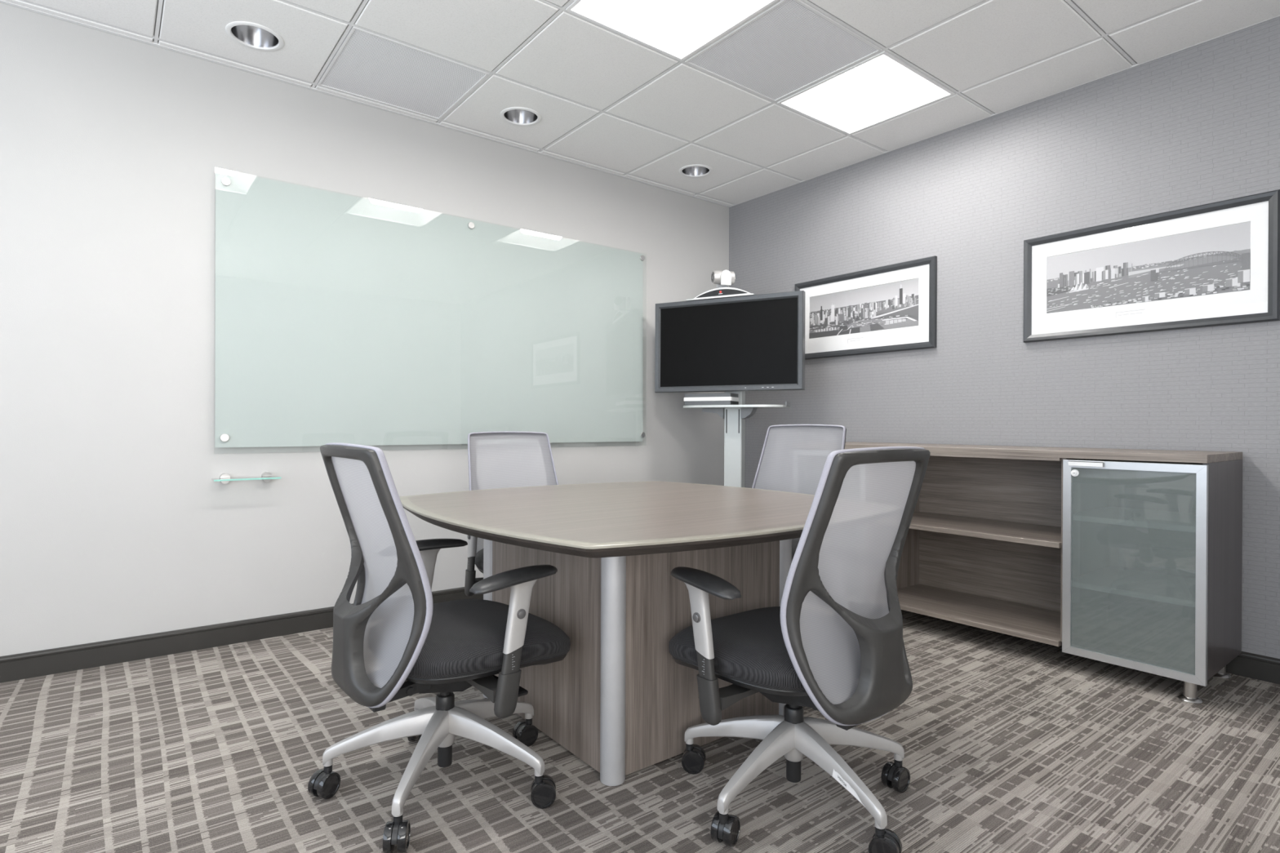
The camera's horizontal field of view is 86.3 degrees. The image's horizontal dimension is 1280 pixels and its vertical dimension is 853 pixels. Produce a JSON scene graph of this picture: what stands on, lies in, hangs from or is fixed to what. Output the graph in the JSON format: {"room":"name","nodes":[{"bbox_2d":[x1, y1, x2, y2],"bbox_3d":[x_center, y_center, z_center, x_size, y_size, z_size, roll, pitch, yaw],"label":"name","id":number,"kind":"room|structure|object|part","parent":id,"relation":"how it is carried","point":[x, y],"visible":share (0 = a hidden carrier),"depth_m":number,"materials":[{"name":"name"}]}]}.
{"room":"office","nodes":[
{"label":"office","id":0,"kind":"room"},
{"bbox_2d":[0,2,728,656],"bbox_3d":[-1.594,-0.441,3.306,5.800,2.831,0.100,0,0,-38],"label":"wall","id":1,"kind":"structure","parent":0,"point":[115,523],"depth_m":2.93,"materials":[{"name":"white paint"}]},
{"bbox_2d":[0,586,483,683],"bbox_3d":[-1.570,0.926,3.260,5.586,0.098,0.014,0,0,-38],"label":"baseboard","id":2,"kind":"structure","parent":1,"relation":"attached to","point":[25,665],"depth_m":2.90,"materials":[{"name":"black rubber"}]},
{"bbox_2d":[211,471,280,484],"bbox_3d":[-1.760,0.232,3.053,0.260,0.045,0.101,0,0,-38],"label":"shelf","id":3,"kind":"object","parent":1,"relation":"attached to","point":[224,478],"visible":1,"depth_m":3.03,"materials":[{"name":"clear glass"}]},
{"bbox_3d":[-1.757,0.233,3.049,0.260,0.007,0.088,0,0,-38],"label":"glass shelf","id":4,"kind":"part","parent":3,"relation":"part of","materials":[{"name":"white"}]},
{"bbox_2d":[213,168,644,447],"bbox_3d":[-0.919,-0.507,3.744,2.417,1.257,0.037,0,0,-38],"label":"whiteboard","id":5,"kind":"object","parent":1,"relation":"attached to","point":[343,318],"visible":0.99,"depth_m":3.52,"materials":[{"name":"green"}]},
{"bbox_3d":[-0.914,-0.507,3.738,2.417,1.257,0.014,0,0,-38],"label":"glass pane","id":6,"kind":"part","parent":5,"relation":"part of","materials":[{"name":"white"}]},
{"bbox_2d":[0,609,1279,852],"bbox_3d":[-0.080,1.036,1.357,5.800,0.100,5.050,0,0,-38],"label":"floor","id":7,"kind":"structure","parent":0,"point":[1010,744],"depth_m":1.93,"materials":[{"name":"carpet"}]},
{"bbox_2d":[307,442,570,852],"bbox_3d":[-0.535,0.515,1.896,0.645,0.942,0.669,0,0,-41],"label":"office chair","id":8,"kind":"object","parent":7,"relation":"on","point":[393,643],"visible":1,"depth_m":1.72,"materials":[{"name":"grey plastic"}]},
{"bbox_3d":[-0.707,0.365,1.747,0.149,0.636,0.440,0,0,-41],"label":"frame","id":9,"kind":"part","parent":8,"relation":"part of","materials":[{"name":"grey plastic"}]},
{"bbox_3d":[-0.704,0.840,1.854,0.288,0.127,0.047,0,0,-13],"label":"leg","id":10,"kind":"part","parent":8,"relation":"part of","materials":[{"name":"silver metal"}]},
{"bbox_3d":[-0.554,0.841,1.725,0.047,0.127,0.288,0,0,5],"label":"leg","id":11,"kind":"part","parent":8,"relation":"part of","materials":[{"name":"silver metal"}]},
{"bbox_3d":[-0.628,0.840,2.036,0.047,0.127,0.288,0,0,-31],"label":"leg","id":12,"kind":"part","parent":8,"relation":"part of","materials":[{"name":"silver metal"}]},
{"bbox_2d":[408,599,570,679],"bbox_3d":[-0.480,0.599,1.943,0.503,0.129,0.499,0,0,-41],"label":"seat cushion","id":13,"kind":"object","parent":8,"relation":"on","point":[465,637],"depth_m":1.78,"materials":[{"name":"fabric"}]},
{"bbox_3d":[-0.431,0.841,2.020,0.047,0.127,0.288,0,0,41],"label":"leg","id":14,"kind":"part","parent":8,"relation":"part of","materials":[{"name":"silver metal"}]},
{"bbox_3d":[-0.395,0.627,1.779,0.081,0.187,0.240,0,0,-41],"label":"armrest","id":15,"kind":"part","parent":8,"relation":"part of","materials":[{"name":"grey plastic"}]},
{"bbox_3d":[-0.386,0.842,1.828,0.288,0.127,0.047,0,0,23],"label":"leg","id":16,"kind":"part","parent":8,"relation":"part of","materials":[{"name":"silver metal"}]},
{"bbox_3d":[-0.363,0.692,1.844,0.045,0.027,0.166,0,0,-41],"label":"height lever","id":17,"kind":"part","parent":8,"relation":"part of","materials":[{"name":"black plastic"}]},
{"bbox_2d":[464,431,558,596],"bbox_3d":[-0.479,0.503,2.995,0.669,0.954,0.657,0,0,-33],"label":"office chair","id":18,"kind":"object","parent":7,"relation":"on","point":[497,459],"visible":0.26,"depth_m":3.17,"materials":[{"name":"grey fabric"}]},
{"bbox_3d":[-0.611,0.607,2.867,0.240,0.187,0.081,0,0,-33],"label":"armrest","id":19,"kind":"part","parent":18,"relation":"part of","materials":[{"name":"grey plastic"}]},
{"bbox_2d":[475,548,483,570],"bbox_3d":[-0.437,0.581,2.929,0.499,0.129,0.503,0,0,-33],"label":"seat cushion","id":20,"kind":"object","parent":18,"relation":"on","point":[479,555],"depth_m":2.85,"materials":[{"name":"fabric"}]},
{"bbox_2d":[399,480,814,786],"bbox_3d":[-0.016,0.621,2.351,1.409,0.725,1.444,0,0,-38],"label":"conference table","id":21,"kind":"object","parent":7,"relation":"on","point":[619,701],"visible":0.75,"depth_m":2.00,"materials":[{"name":"laminate"}]},
{"bbox_3d":[-0.535,0.634,2.489,0.070,0.689,0.070,0,0,-38],"label":"corner post","id":22,"kind":"part","parent":21,"relation":"part of","materials":[{"name":"metal"}]},
{"bbox_3d":[-0.312,0.631,2.188,0.018,0.679,0.750,0,0,-38],"label":"panel","id":23,"kind":"part","parent":21,"relation":"part of","materials":[{"name":"laminate"}]},
{"bbox_3d":[-0.075,0.638,1.897,0.070,0.689,0.070,0,0,-38],"label":"corner post","id":24,"kind":"part","parent":21,"relation":"part of","materials":[{"name":"metal"}]},
{"bbox_3d":[0.209,0.634,2.107,0.705,0.679,0.018,0,0,-38],"label":"panel","id":25,"kind":"part","parent":21,"relation":"part of","materials":[{"name":"laminate"}]},
{"bbox_3d":[0.482,0.639,2.330,0.070,0.689,0.070,0,0,-38],"label":"corner post","id":26,"kind":"part","parent":21,"relation":"part of","materials":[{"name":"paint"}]},
{"bbox_2d":[683,391,790,487],"bbox_3d":[0.598,0.172,4.263,0.655,1.620,0.520,0,0,28],"label":"cart","id":27,"kind":"object","parent":7,"relation":"on","point":[734,416],"visible":0.13,"depth_m":4.27,"materials":[{"name":"grey paint"}]},
{"bbox_2d":[684,392,738,405],"bbox_3d":[0.444,-0.167,4.258,0.314,0.072,0.144,0,0,28],"label":"video codec","id":28,"kind":"object","parent":27,"relation":"on","point":[728,398],"visible":0.91,"depth_m":4.19,"materials":[{"name":"grey plastic"}]},
{"bbox_2d":[654,290,804,392],"bbox_3d":[0.539,-0.500,4.194,0.954,0.570,0.106,0,0,28],"label":"television","id":29,"kind":"object","parent":27,"relation":"attached to","point":[753,342],"visible":1,"depth_m":4.14,"materials":[{"name":"black plastic"}]},
{"bbox_2d":[685,270,754,301],"bbox_3d":[0.495,-0.870,4.191,0.440,0.168,0.133,0,0,28],"label":"camera","id":30,"kind":"object","parent":29,"relation":"on","point":[722,278],"visible":0.98,"depth_m":4.15,"materials":[{"name":"white plastic"}]},
{"bbox_2d":[683,404,789,408],"bbox_3d":[0.568,-0.123,4.209,0.650,0.014,0.245,0,0,28],"label":"tray","id":31,"kind":"object","parent":27,"relation":"on","point":[704,406],"depth_m":4.14,"materials":[{"name":"grey paint"}]},
{"bbox_2d":[751,424,846,560],"bbox_3d":[0.552,0.487,2.885,0.668,0.996,0.648,0,0,34],"label":"office chair","id":32,"kind":"object","parent":7,"relation":"on","point":[793,459],"visible":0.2,"depth_m":3.08,"materials":[{"name":"grey fabric"}]},
{"bbox_2d":[668,446,930,852],"bbox_3d":[0.416,0.519,1.814,0.669,0.942,0.671,0,0,-39],"label":"office chair","id":33,"kind":"object","parent":7,"relation":"on","point":[833,646],"visible":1,"depth_m":1.64,"materials":[{"name":"grey plastic"}]},
{"bbox_3d":[0.249,0.630,1.735,0.240,0.187,0.081,0,0,-39],"label":"armrest","id":34,"kind":"part","parent":33,"relation":"part of","materials":[{"name":"grey plastic"}]},
{"bbox_3d":[0.261,0.844,1.897,0.288,0.127,0.047,0,0,27],"label":"leg","id":35,"kind":"part","parent":33,"relation":"part of","materials":[{"name":"silver metal"}]},
{"bbox_2d":[668,606,805,691],"bbox_3d":[0.362,0.603,1.881,0.499,0.129,0.503,0,0,-39],"label":"seat cushion","id":36,"kind":"object","parent":33,"relation":"on","point":[751,654],"depth_m":1.70,"materials":[{"name":"fabric"}]},
{"bbox_3d":[0.291,0.845,1.702,0.288,0.127,0.047,0,0,-45],"label":"leg","id":37,"kind":"part","parent":33,"relation":"part of","materials":[{"name":"silver metal"}]},
{"bbox_3d":[0.486,0.846,1.671,0.047,0.127,0.288,0,0,-27],"label":"leg","id":38,"kind":"part","parent":33,"relation":"part of","materials":[{"name":"silver metal"}]},
{"bbox_3d":[0.576,0.846,1.847,0.288,0.127,0.047,0,0,-9],"label":"leg","id":39,"kind":"part","parent":33,"relation":"part of","materials":[{"name":"silver metal"}]},
{"bbox_3d":[0.552,0.371,1.647,0.440,0.636,0.149,0,0,-39],"label":"frame","id":40,"kind":"part","parent":33,"relation":"part of","materials":[{"name":"grey plastic"}]},
{"bbox_2d":[844,441,1242,703],"bbox_3d":[1.623,0.543,3.281,0.520,0.892,1.842,0,0,-38],"label":"credenza","id":41,"kind":"object","parent":7,"relation":"on","point":[1131,558],"visible":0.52,"depth_m":2.71,"materials":[{"name":"laminate"}]},
{"bbox_3d":[1.629,0.885,3.285,0.503,0.022,0.889,0,0,-38],"label":"panel","id":42,"kind":"part","parent":41,"relation":"part of","materials":[{"name":"laminate"}]},
{"bbox_2d":[909,511,1061,548],"bbox_3d":[1.627,0.484,3.281,0.493,0.022,0.889,0,0,-38],"label":"shelf","id":43,"kind":"object","parent":41,"relation":"attached to","point":[1022,531],"depth_m":3.22,"materials":[{"name":"laminate"}]},
{"bbox_3d":[1.442,0.132,3.134,0.019,0.012,0.889,0,0,-38],"label":"rail","id":44,"kind":"part","parent":41,"relation":"part of","materials":[{"name":"laminate"}]},
{"bbox_3d":[1.631,0.112,3.285,0.504,0.030,1.842,0,0,-38],"label":"panel","id":45,"kind":"part","parent":41,"relation":"part of","materials":[{"name":"laminate"}]},
{"bbox_3d":[1.823,0.502,3.437,0.008,0.749,1.806,0,0,-38],"label":"panel","id":46,"kind":"part","parent":41,"relation":"part of","materials":[{"name":"laminate"}]},
{"bbox_3d":[1.760,0.147,2.695,0.016,0.018,0.120,0,0,-38],"label":"handle","id":47,"kind":"part","parent":41,"relation":"part of","materials":[{"name":"silver metal"}]},
{"bbox_3d":[1.861,0.526,2.591,0.004,0.729,0.408,0,0,-38],"label":"glass pane","id":48,"kind":"part","parent":41,"relation":"part of","materials":[{"name":"green"}]},
{"bbox_3d":[1.862,0.526,2.593,0.020,0.781,0.461,0,0,-38],"label":"door","id":49,"kind":"part","parent":41,"relation":"part of","materials":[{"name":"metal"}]},
{"bbox_3d":[1.996,0.946,2.476,0.072,0.092,0.072,0,0,-38],"label":"leg","id":50,"kind":"part","parent":41,"relation":"part of","materials":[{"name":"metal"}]},
{"bbox_3d":[2.312,0.947,2.722,0.072,0.092,0.072,0,0,-38],"label":"leg","id":51,"kind":"part","parent":41,"relation":"part of","materials":[{"name":"metal"}]},
{"bbox_3d":[2.198,0.515,2.573,0.482,0.769,0.018,0,0,-38],"label":"panel","id":52,"kind":"part","parent":41,"relation":"part of","materials":[{"name":"laminate"}]},
{"bbox_2d":[0,0,1279,207],"bbox_3d":[-0.068,-1.715,1.351,5.600,0.242,4.850,0,0,-38],"label":"ceiling","id":53,"kind":"structure","parent":0,"point":[608,101],"depth_m":2.96,"materials":[{"name":"tile"}]},
{"bbox_2d":[225,21,284,51],"bbox_3d":[-1.583,-1.673,2.808,0.210,0.148,0.210,0,0,-38],"label":"recessed light","id":54,"kind":"object","parent":53,"relation":"in","point":[249,34],"visible":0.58,"depth_m":2.87,"materials":[{"name":"silver metal"}]},
{"bbox_2d":[317,26,489,119],"bbox_3d":[-1.100,-1.609,3.155,0.592,0.013,0.592,0,0,-38],"label":"ceiling vent","id":55,"kind":"object","parent":53,"relation":"in","point":[366,64],"visible":1,"depth_m":3.12,"materials":[{"name":"metal"}]},
{"bbox_2d":[500,106,541,125],"bbox_3d":[-0.615,-1.671,3.527,0.210,0.148,0.210,0,0,-38],"label":"recessed light","id":56,"kind":"object","parent":53,"relation":"in","point":[518,116],"visible":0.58,"depth_m":3.59,"materials":[{"name":"silver metal"}]},
{"bbox_2d":[565,0,777,61],"bbox_3d":[0.131,-1.673,2.568,0.592,0.156,0.592,0,0,-38],"label":"ceiling light","id":57,"kind":"object","parent":53,"relation":"attached to","point":[677,29],"visible":1,"depth_m":2.76,"materials":[{"name":"glowing white plastic diffuser"}]},
{"bbox_2d":[679,164,712,177],"bbox_3d":[0.349,-1.668,4.271,0.210,0.148,0.210,0,0,-38],"label":"recessed light","id":58,"kind":"object","parent":53,"relation":"in","point":[695,171],"visible":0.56,"depth_m":4.34,"materials":[{"name":"silver metal"}]},
{"bbox_2d":[684,0,882,102],"bbox_3d":[0.611,-1.602,2.942,0.592,0.013,0.592,0,0,-38],"label":"ceiling vent","id":59,"kind":"object","parent":53,"relation":"in","point":[791,46],"visible":1,"depth_m":2.91,"materials":[{"name":"metal"}]},
{"bbox_2d":[777,50,955,134],"bbox_3d":[1.092,-1.671,3.317,0.592,0.156,0.592,0,0,-38],"label":"ceiling light","id":60,"kind":"object","parent":53,"relation":"attached to","point":[881,87],"visible":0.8,"depth_m":3.39,"materials":[{"name":"white glowing light emitter"}]},
{"bbox_2d":[728,16,1279,658],"bbox_3d":[2.206,-0.424,3.066,0.100,2.831,4.950,0,0,-38],"label":"wall","id":61,"kind":"structure","parent":0,"point":[1197,125],"depth_m":3.29,"materials":[{"name":"paint"}]},
{"bbox_2d":[794,255,937,359],"bbox_3d":[1.317,-0.683,4.105,0.025,0.500,0.966,0,0,-38],"label":"framed picture","id":62,"kind":"object","parent":61,"relation":"attached to","point":[900,313],"visible":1,"depth_m":4.03,"materials":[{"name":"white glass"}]},
{"bbox_2d":[808,278,918,338],"bbox_3d":[1.322,-0.698,4.101,0.002,0.266,0.751,0,0,-38],"label":"photograph","id":63,"kind":"object","parent":62,"relation":"attached to","point":[890,306],"depth_m":4.07},
{"bbox_2d":[1022,189,1279,342],"bbox_3d":[2.180,-0.663,2.997,0.025,0.503,0.932,0,0,-38],"label":"framed picture","id":64,"kind":"object","parent":61,"relation":"attached to","point":[1216,264],"visible":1,"depth_m":2.93,"materials":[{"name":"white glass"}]},
{"bbox_2d":[1046,221,1250,313],"bbox_3d":[2.186,-0.678,2.992,0.003,0.271,0.742,0,0,-38],"label":"photograph","id":65,"kind":"object","parent":64,"relation":"attached to","point":[1208,261],"depth_m":2.95},
{"bbox_2d":[1226,651,1279,684],"bbox_3d":[2.124,0.943,3.073,0.014,0.096,4.850,0,0,-38],"label":"baseboard","id":66,"kind":"structure","parent":61,"relation":"attached to","point":[1263,668],"depth_m":2.68,"materials":[{"name":"black rubber"}]}
]}

